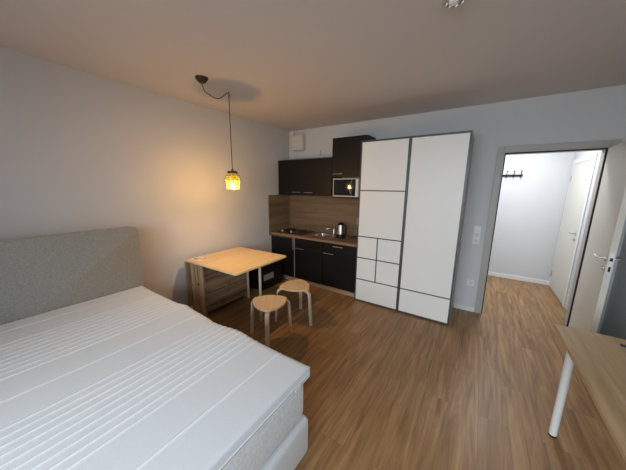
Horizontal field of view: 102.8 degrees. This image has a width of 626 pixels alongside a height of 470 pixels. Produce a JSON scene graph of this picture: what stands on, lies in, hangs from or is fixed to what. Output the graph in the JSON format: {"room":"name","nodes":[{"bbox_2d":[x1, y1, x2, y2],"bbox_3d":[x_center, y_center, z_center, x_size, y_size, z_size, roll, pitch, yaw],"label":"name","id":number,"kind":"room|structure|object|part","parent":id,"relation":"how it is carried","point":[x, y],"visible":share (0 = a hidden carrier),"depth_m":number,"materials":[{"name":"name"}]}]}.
{"room":"studio apartment","nodes":[
{"label":"studio apartment","id":0,"kind":"room"},
{"bbox_2d":[0,47,288,304],"bbox_3d":[-2.084,-0.204,2.696,0.120,2.700,5.910,8,13,33],"label":"wall","id":1,"kind":"structure","parent":0,"point":[80,150],"depth_m":2.68,"materials":[{"name":"white paint"}]},
{"bbox_2d":[0,0,625,131],"bbox_3d":[0.374,-1.466,1.990,4.690,0.100,7.860,8,13,33],"label":"ceiling","id":2,"kind":"structure","parent":0,"point":[287,65],"depth_m":1.88,"materials":[{"name":"white paint"}]},
{"bbox_2d":[195,75,240,189],"bbox_3d":[-1.007,-1.022,2.687,0.177,1.064,0.528,6,12,25],"label":"pendant lamp","id":3,"kind":"object","parent":2,"relation":"hanging from","point":[201,79],"visible":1,"depth_m":2.85,"materials":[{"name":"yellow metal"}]},
{"bbox_2d":[442,0,463,7],"bbox_3d":[0.740,-1.244,1.308,0.120,0.067,0.120,8,13,33],"label":"ceiling light","id":4,"kind":"object","parent":2,"relation":"attached to","point":[447,3],"visible":1,"depth_m":1.32,"materials":[{"name":"silver metal"}]},
{"bbox_3d":[0.740,-1.233,1.310,0.056,0.046,0.056,8,13,33],"label":"lamp glass","id":5,"kind":"part","parent":4,"relation":"part of","materials":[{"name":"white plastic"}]},
{"bbox_2d":[193,275,625,469],"bbox_3d":[0.343,1.283,2.522,4.690,0.100,7.860,8,13,33],"label":"floor","id":6,"kind":"structure","parent":0,"point":[385,388],"depth_m":2.19,"materials":[{"name":"brown wood"}]},
{"bbox_2d":[0,226,307,469],"bbox_3d":[-1.402,0.778,1.446,2.284,1.262,1.658,8,13,33],"label":"bed","id":7,"kind":"object","parent":6,"relation":"on","point":[41,274],"visible":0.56,"depth_m":2.09,"materials":[{"name":"grey fabric"}]},
{"bbox_3d":[-2.305,0.634,2.029,0.115,1.222,1.658,8,13,33],"label":"headboard","id":8,"kind":"part","parent":7,"relation":"part of","materials":[{"name":"grey fabric"}]},
{"bbox_2d":[224,384,302,469],"bbox_3d":[-1.368,0.978,1.444,2.139,0.268,1.593,8,13,33],"label":"mattress","id":9,"kind":"object","parent":7,"relation":"on","point":[258,450],"visible":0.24,"depth_m":1.25,"materials":[{"name":"white fabric"}]},
{"bbox_2d":[0,286,309,469],"bbox_3d":[-1.353,0.806,1.420,2.161,0.085,1.623,8,13,33],"label":"topper","id":10,"kind":"object","parent":9,"relation":"on","point":[137,378],"visible":1,"depth_m":1.32,"materials":[{"name":"white fabric"}]},
{"bbox_2d":[184,247,285,320],"bbox_3d":[-1.016,0.668,3.394,0.987,0.747,0.895,7,13,31],"label":"table","id":11,"kind":"object","parent":6,"relation":"on","point":[213,282],"visible":0.99,"depth_m":3.29,"materials":[{"name":"brown wood"}]},
{"bbox_3d":[-1.494,0.674,3.243,0.252,0.672,0.022,7,13,31],"label":"panel","id":12,"kind":"part","parent":11,"relation":"part of","materials":[{"name":"brown wood"}]},
{"bbox_2d":[191,257,207,260],"bbox_3d":[-1.471,0.308,3.247,0.190,0.003,0.125,8,13,33],"label":"leaflet","id":13,"kind":"object","parent":11,"relation":"on","point":[195,258],"visible":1,"depth_m":3.25,"materials":[{"name":"paper"}]},
{"bbox_3d":[-1.296,0.467,3.317,0.019,0.168,0.306,7,13,31],"label":"drawer","id":14,"kind":"part","parent":11,"relation":"part of","materials":[{"name":"brown wood"}]},
{"bbox_3d":[-1.298,0.647,3.351,0.019,0.168,0.306,7,13,31],"label":"drawer","id":15,"kind":"part","parent":11,"relation":"part of","materials":[{"name":"brown wood"}]},
{"bbox_3d":[-1.300,0.826,3.386,0.019,0.168,0.306,7,13,31],"label":"drawer","id":16,"kind":"part","parent":11,"relation":"part of","materials":[{"name":"brown wood"}]},
{"bbox_3d":[-1.199,0.626,3.498,0.029,0.668,0.730,7,13,31],"label":"frame","id":17,"kind":"part","parent":11,"relation":"part of","materials":[{"name":"brown wood"}]},
{"bbox_3d":[-1.109,0.592,3.647,0.019,0.168,0.306,7,13,31],"label":"drawer","id":18,"kind":"part","parent":11,"relation":"part of","materials":[{"name":"brown wood"}]},
{"bbox_3d":[-1.111,0.771,3.681,0.019,0.168,0.306,7,13,31],"label":"drawer","id":19,"kind":"part","parent":11,"relation":"part of","materials":[{"name":"brown wood"}]},
{"bbox_3d":[-0.967,0.604,3.702,0.024,0.695,0.036,-5,12,-27],"label":"gate leg","id":20,"kind":"part","parent":11,"relation":"part of","materials":[{"name":"brown wood"}]},
{"bbox_3d":[-0.657,0.736,3.120,0.024,0.725,0.036,-5,12,-27],"label":"gate leg","id":21,"kind":"part","parent":11,"relation":"part of","materials":[{"name":"brown wood"}]},
{"bbox_2d":[249,260,282,290],"bbox_3d":[-0.817,0.666,4.328,0.336,0.400,0.516,8,13,33],"label":"storage bin","id":22,"kind":"object","parent":6,"relation":"on","point":[271,274],"visible":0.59,"depth_m":4.17,"materials":[{"name":"black plastic"}]},
{"bbox_3d":[-0.815,0.489,4.294,0.336,0.039,0.516,8,13,33],"label":"lid","id":23,"kind":"part","parent":22,"relation":"part of","materials":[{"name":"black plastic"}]},
{"bbox_2d":[250,295,292,347],"bbox_3d":[-0.471,0.955,2.694,0.491,0.462,0.442,0,11,-3],"label":"stool","id":24,"kind":"object","parent":6,"relation":"on","point":[267,304],"visible":0.98,"depth_m":2.70,"materials":[{"name":"brown wood"}]},
{"bbox_3d":[-0.619,0.940,2.818,0.224,0.441,0.044,6,12,26],"label":"leg","id":25,"kind":"part","parent":24,"relation":"part of","materials":[{"name":"brown wood"}]},
{"bbox_3d":[-0.465,0.986,2.589,0.044,0.441,0.224,0,11,-3],"label":"leg","id":26,"kind":"part","parent":24,"relation":"part of","materials":[{"name":"brown wood"}]},
{"bbox_3d":[-0.470,0.732,2.685,0.376,0.020,0.375,0,11,-3],"label":"seat","id":27,"kind":"part","parent":24,"relation":"part of","materials":[{"name":"brown wood"}]},
{"bbox_3d":[-0.339,0.940,2.835,0.224,0.441,0.044,-7,13,-33],"label":"leg","id":28,"kind":"part","parent":24,"relation":"part of","materials":[{"name":"brown wood"}]},
{"bbox_2d":[275,279,311,326],"bbox_3d":[-0.181,0.866,3.175,0.442,0.462,0.491,10,14,41],"label":"stool","id":29,"kind":"object","parent":6,"relation":"on","point":[297,285],"visible":0.98,"depth_m":3.11,"materials":[{"name":"brown wood"}]},
{"bbox_3d":[-0.374,0.876,3.161,0.224,0.441,0.044,-3,12,-18],"label":"leg","id":30,"kind":"part","parent":29,"relation":"part of","materials":[{"name":"brown wood"}]},
{"bbox_3d":[-0.204,0.644,3.155,0.375,0.020,0.376,10,14,41],"label":"seat","id":31,"kind":"part","parent":29,"relation":"part of","materials":[{"name":"brown wood"}]},
{"bbox_3d":[-0.188,0.839,3.367,0.044,0.441,0.224,3,11,11],"label":"leg","id":32,"kind":"part","parent":29,"relation":"part of","materials":[{"name":"brown wood"}]},
{"bbox_3d":[-0.100,0.890,3.106,0.224,0.441,0.044,10,14,41],"label":"leg","id":33,"kind":"part","parent":29,"relation":"part of","materials":[{"name":"brown wood"}]},
{"bbox_2d":[282,274,353,296],"bbox_3d":[0.089,0.795,4.545,1.700,0.083,0.500,8,13,33],"label":"board","id":34,"kind":"object","parent":6,"relation":"on","point":[344,292],"visible":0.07,"depth_m":4.18,"materials":[{"name":"brown wood"}]},
{"bbox_2d":[271,234,293,276],"bbox_3d":[-0.407,0.334,4.750,0.536,0.731,0.572,8,13,33],"label":"fridge","id":35,"kind":"object","parent":34,"relation":"on","point":[282,245],"visible":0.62,"depth_m":4.50,"materials":[{"name":"black laminate"}]},
{"bbox_2d":[294,238,322,283],"bbox_3d":[0.051,0.396,4.447,0.580,0.733,0.582,8,13,33],"label":"base cabinet","id":36,"kind":"object","parent":34,"relation":"on","point":[308,254],"visible":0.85,"depth_m":4.22,"materials":[{"name":"black laminate"}]},
{"bbox_3d":[-0.076,0.134,4.183,0.562,0.115,0.020,8,13,33],"label":"panel","id":37,"kind":"part","parent":36,"relation":"part of","materials":[{"name":"black laminate"}]},
{"bbox_2d":[270,228,356,246],"bbox_3d":[0.090,0.018,4.370,1.706,0.038,0.587,8,13,33],"label":"countertop","id":38,"kind":"structure","parent":36,"relation":"on","point":[348,241],"depth_m":4.09,"materials":[{"name":"brown wood"}]},
{"bbox_2d":[277,228,315,234],"bbox_3d":[-0.313,-0.081,4.660,0.590,0.037,0.430,8,13,33],"label":"cooktop","id":39,"kind":"object","parent":38,"relation":"in","point":[290,230],"visible":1,"depth_m":4.61,"materials":[{"name":"black glass"}]},
{"bbox_2d":[311,232,335,237],"bbox_3d":[0.214,0.068,4.365,0.430,0.143,0.365,8,13,33],"label":"sink","id":40,"kind":"object","parent":38,"relation":"in","point":[320,234],"visible":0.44,"depth_m":4.44,"materials":[{"name":"metal"}]},
{"bbox_2d":[336,222,346,238],"bbox_3d":[0.476,-0.082,4.109,0.204,0.265,0.156,8,13,33],"label":"electric kettle","id":41,"kind":"object","parent":38,"relation":"on","point":[341,232],"visible":1,"depth_m":4.07,"materials":[{"name":"silver metal"}]},
{"bbox_2d":[322,242,356,292],"bbox_3d":[0.536,0.463,4.131,0.576,0.733,0.582,8,13,33],"label":"base cabinet","id":42,"kind":"object","parent":34,"relation":"on","point":[339,261],"visible":0.75,"depth_m":3.91,"materials":[{"name":"black laminate"}]},
{"bbox_3d":[0.402,0.200,3.871,0.572,0.115,0.020,8,13,33],"label":"drawer","id":43,"kind":"part","parent":42,"relation":"part of","materials":[{"name":"black laminate"}]},
{"bbox_2d":[354,130,473,324],"bbox_3d":[1.331,-0.113,3.482,1.274,2.298,0.590,8,13,33],"label":"wardrobe","id":44,"kind":"object","parent":6,"relation":"on","point":[413,190],"visible":1,"depth_m":3.18,"materials":[{"name":"white wood"}]},
{"bbox_3d":[0.770,0.500,3.632,0.280,0.314,0.014,8,13,33],"label":"door panel","id":45,"kind":"part","parent":44,"relation":"part of","materials":[{"name":"white plastic"}]},
{"bbox_3d":[0.774,0.184,3.571,0.280,0.301,0.014,8,13,33],"label":"door panel","id":46,"kind":"part","parent":44,"relation":"part of","materials":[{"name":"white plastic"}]},
{"bbox_3d":[0.901,0.841,3.607,0.604,0.316,0.014,8,13,33],"label":"door panel","id":47,"kind":"part","parent":44,"relation":"part of","materials":[{"name":"white laminate"}]},
{"bbox_3d":[0.914,-0.270,3.392,0.604,0.634,0.014,8,13,33],"label":"door panel","id":48,"kind":"part","parent":44,"relation":"part of","materials":[{"name":"white plastic"}]},
{"bbox_3d":[0.912,-0.110,3.422,0.640,2.290,0.022,8,13,33],"label":"sliding door","id":49,"kind":"part","parent":44,"relation":"part of","materials":[{"name":"grey metal"}]},
{"bbox_3d":[0.921,-0.904,3.269,0.604,0.629,0.014,8,13,33],"label":"door panel","id":50,"kind":"part","parent":44,"relation":"part of","materials":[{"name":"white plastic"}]},
{"bbox_3d":[1.027,0.535,3.465,0.310,0.314,0.014,8,13,33],"label":"door panel","id":51,"kind":"part","parent":44,"relation":"part of","materials":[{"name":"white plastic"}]},
{"bbox_3d":[1.031,0.219,3.403,0.310,0.301,0.014,8,13,33],"label":"door panel","id":52,"kind":"part","parent":44,"relation":"part of","materials":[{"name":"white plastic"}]},
{"bbox_3d":[1.431,0.914,3.259,0.597,0.316,0.014,8,13,33],"label":"door panel","id":53,"kind":"part","parent":44,"relation":"part of","materials":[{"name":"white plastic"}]},
{"bbox_3d":[1.441,-0.037,3.075,0.633,2.290,0.022,8,13,33],"label":"sliding door","id":54,"kind":"part","parent":44,"relation":"part of","materials":[{"name":"grey metal"}]},
{"bbox_3d":[1.443,-0.197,3.044,0.597,1.920,0.014,8,13,33],"label":"door panel","id":55,"kind":"part","parent":44,"relation":"part of","materials":[{"name":"white plastic"}]},
{"bbox_2d":[548,324,625,462],"bbox_3d":[1.612,1.143,1.052,0.740,0.761,1.400,8,13,33],"label":"desk","id":56,"kind":"object","parent":6,"relation":"on","point":[600,362],"visible":1,"depth_m":1.36,"materials":[{"name":"brown wood"}]},
{"bbox_3d":[1.675,1.034,1.674,0.045,0.718,0.045,8,13,33],"label":"leg","id":57,"kind":"part","parent":56,"relation":"part of","materials":[{"name":"white paint"}]},
{"bbox_2d":[289,85,625,333],"bbox_3d":[1.421,-0.384,3.829,4.450,2.700,0.120,8,13,33],"label":"wall","id":58,"kind":"structure","parent":0,"point":[597,114],"depth_m":3.12,"materials":[{"name":"white paint"}]},
{"bbox_2d":[292,131,305,150],"bbox_3d":[-0.286,-1.738,4.586,0.294,0.363,0.116,8,13,33],"label":"box","id":59,"kind":"object","parent":58,"relation":"attached to","point":[298,141],"visible":1,"depth_m":4.53,"materials":[{"name":"beige plastic"}]},
{"bbox_2d":[278,157,331,195],"bbox_3d":[-0.084,-1.011,4.421,1.118,0.611,0.383,8,13,33],"label":"upper cabinet","id":60,"kind":"object","parent":58,"relation":"attached to","point":[305,177],"visible":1,"depth_m":4.26,"materials":[{"name":"black laminate"}]},
{"bbox_3d":[-0.401,-1.021,4.453,0.551,0.609,0.020,8,13,33],"label":"cabinet door","id":61,"kind":"part","parent":60,"relation":"part of","materials":[{"name":"black laminate"}]},
{"bbox_3d":[0.066,-0.957,4.150,0.561,0.609,0.020,8,13,33],"label":"cabinet door","id":62,"kind":"part","parent":60,"relation":"part of","materials":[{"name":"black laminate"}]},
{"bbox_2d":[289,155,331,159],"bbox_3d":[0.004,-1.397,4.482,1.090,0.031,0.031,8,13,33],"label":"pipe","id":63,"kind":"object","parent":58,"relation":"attached to","point":[323,155],"visible":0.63,"depth_m":4.48,"materials":[{"name":"white paint"}]},
{"bbox_2d":[268,195,358,235],"bbox_3d":[0.082,-0.302,4.303,1.721,0.730,0.609,8,13,33],"label":"backsplash","id":64,"kind":"structure","parent":58,"relation":"attached to","point":[313,213],"depth_m":4.62,"materials":[{"name":"brown wood"}]},
{"bbox_3d":[-0.629,-0.400,4.765,0.015,0.730,0.609,8,13,33],"label":"panel","id":65,"kind":"part","parent":64,"relation":"part of","materials":[{"name":"brown wood"}]},
{"bbox_2d":[332,135,375,198],"bbox_3d":[0.625,-1.043,3.936,0.573,0.913,0.383,8,13,33],"label":"upper cabinet","id":66,"kind":"object","parent":58,"relation":"attached to","point":[346,151],"visible":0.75,"depth_m":3.79,"materials":[{"name":"black laminate"}]},
{"bbox_2d":[333,178,359,196],"bbox_3d":[0.577,-0.754,3.985,0.446,0.286,0.365,8,13,33],"label":"microwave","id":67,"kind":"object","parent":66,"relation":"in","point":[342,187],"visible":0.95,"depth_m":3.85,"materials":[{"name":"silver metal"}]},
{"bbox_3d":[0.459,-0.740,3.892,0.306,0.242,0.016,8,13,33],"label":"oven door","id":68,"kind":"part","parent":67,"relation":"part of","materials":[{"name":"black glass"}]},
{"bbox_3d":[0.617,-0.719,3.792,0.057,0.250,0.012,8,13,33],"label":"control panel","id":69,"kind":"part","parent":67,"relation":"part of","materials":[{"name":"black glass"}]},
{"bbox_3d":[0.545,-1.179,3.784,0.571,0.589,0.020,8,13,33],"label":"cabinet door","id":70,"kind":"part","parent":66,"relation":"part of","materials":[{"name":"black laminate"}]},
{"bbox_2d":[453,303,473,311],"bbox_3d":[2.129,1.024,3.530,0.250,0.065,0.014,8,13,33],"label":"baseboard","id":71,"kind":"structure","parent":58,"relation":"attached to","point":[459,306],"depth_m":3.52,"materials":[{"name":"white paint"}]},
{"bbox_2d":[467,279,473,285],"bbox_3d":[2.168,0.657,3.436,0.082,0.082,0.012,8,13,33],"label":"wall socket","id":72,"kind":"object","parent":58,"relation":"attached to","point":[469,282],"visible":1,"depth_m":3.43,"materials":[{"name":"white plastic"}]},
{"bbox_2d":[472,226,481,243],"bbox_3d":[2.170,0.000,3.312,0.079,0.238,0.013,8,13,33],"label":"light switch","id":73,"kind":"object","parent":58,"relation":"attached to","point":[477,229],"visible":1,"depth_m":3.31,"materials":[{"name":"white plastic"}]},
{"bbox_2d":[474,139,621,326],"bbox_3d":[2.706,0.045,3.040,1.006,2.187,0.148,8,13,33],"label":"door frame","id":74,"kind":"structure","parent":58,"relation":"attached to","point":[601,145],"depth_m":2.92,"materials":[{"name":"paint"}]},
{"bbox_2d":[568,140,625,332],"bbox_3d":[2.738,0.200,2.434,0.176,2.097,0.851,8,13,33],"label":"door","id":75,"kind":"structure","parent":58,"relation":"in","point":[609,216],"depth_m":2.30,"materials":[{"name":"beige laminate"}]},
{"bbox_3d":[2.520,0.188,2.202,0.062,0.051,0.146,8,13,33],"label":"handle","id":76,"kind":"part","parent":75,"relation":"part of","materials":[{"name":"metal"}]},
{"bbox_3d":[2.494,0.259,2.098,0.024,0.220,0.003,9,14,38],"label":"latch plate","id":77,"kind":"part","parent":75,"relation":"part of","materials":[{"name":"metal"}]},
{"bbox_2d":[488,152,575,280],"bbox_3d":[3.525,-0.540,4.759,2.050,2.700,0.120,8,13,33],"label":"wall","id":78,"kind":"structure","parent":0,"point":[530,210],"depth_m":4.47,"materials":[{"name":"white paint"}]},
{"bbox_2d":[503,170,522,177],"bbox_3d":[3.453,-1.105,4.579,0.615,0.136,0.081,8,13,33],"label":"coat rack","id":79,"kind":"object","parent":78,"relation":"attached to","point":[521,174],"visible":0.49,"depth_m":4.49,"materials":[{"name":"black metal"}]},
{"bbox_3d":[3.469,-1.093,4.607,0.615,0.036,0.021,8,13,33],"label":"rail","id":80,"kind":"part","parent":79,"relation":"part of","materials":[{"name":"black plastic"}]},
{"bbox_2d":[488,271,548,284],"bbox_3d":[3.473,0.759,4.953,1.810,0.075,0.014,8,13,33],"label":"baseboard","id":81,"kind":"structure","parent":78,"relation":"attached to","point":[526,279],"depth_m":4.68,"materials":[{"name":"white paint"}]},
{"bbox_2d":[565,151,601,309],"bbox_3d":[3.789,-0.281,3.438,0.120,2.700,1.830,8,13,33],"label":"wall","id":82,"kind":"structure","parent":0,"point":[578,155],"depth_m":3.41,"materials":[{"name":"white paint"}]},
{"bbox_2d":[550,159,593,303],"bbox_3d":[3.937,-0.052,3.866,0.101,2.074,0.870,8,13,33],"label":"door","id":83,"kind":"structure","parent":82,"relation":"in","point":[581,173],"depth_m":3.80,"materials":[{"name":"beige laminate"}]},
{"bbox_2d":[549,153,597,306],"bbox_3d":[3.996,-0.074,3.813,0.134,2.155,1.000,8,13,33],"label":"door frame","id":84,"kind":"structure","parent":82,"relation":"attached to","point":[593,156],"depth_m":3.52,"materials":[{"name":"white paint"}]},
{"bbox_2d":[600,232,625,339],"bbox_3d":[1.755,0.309,0.269,0.120,2.700,5.790,8,13,33],"label":"wall","id":85,"kind":"structure","parent":0,"point":[614,321],"depth_m":2.57,"materials":[{"name":"white paint"}]}
]}

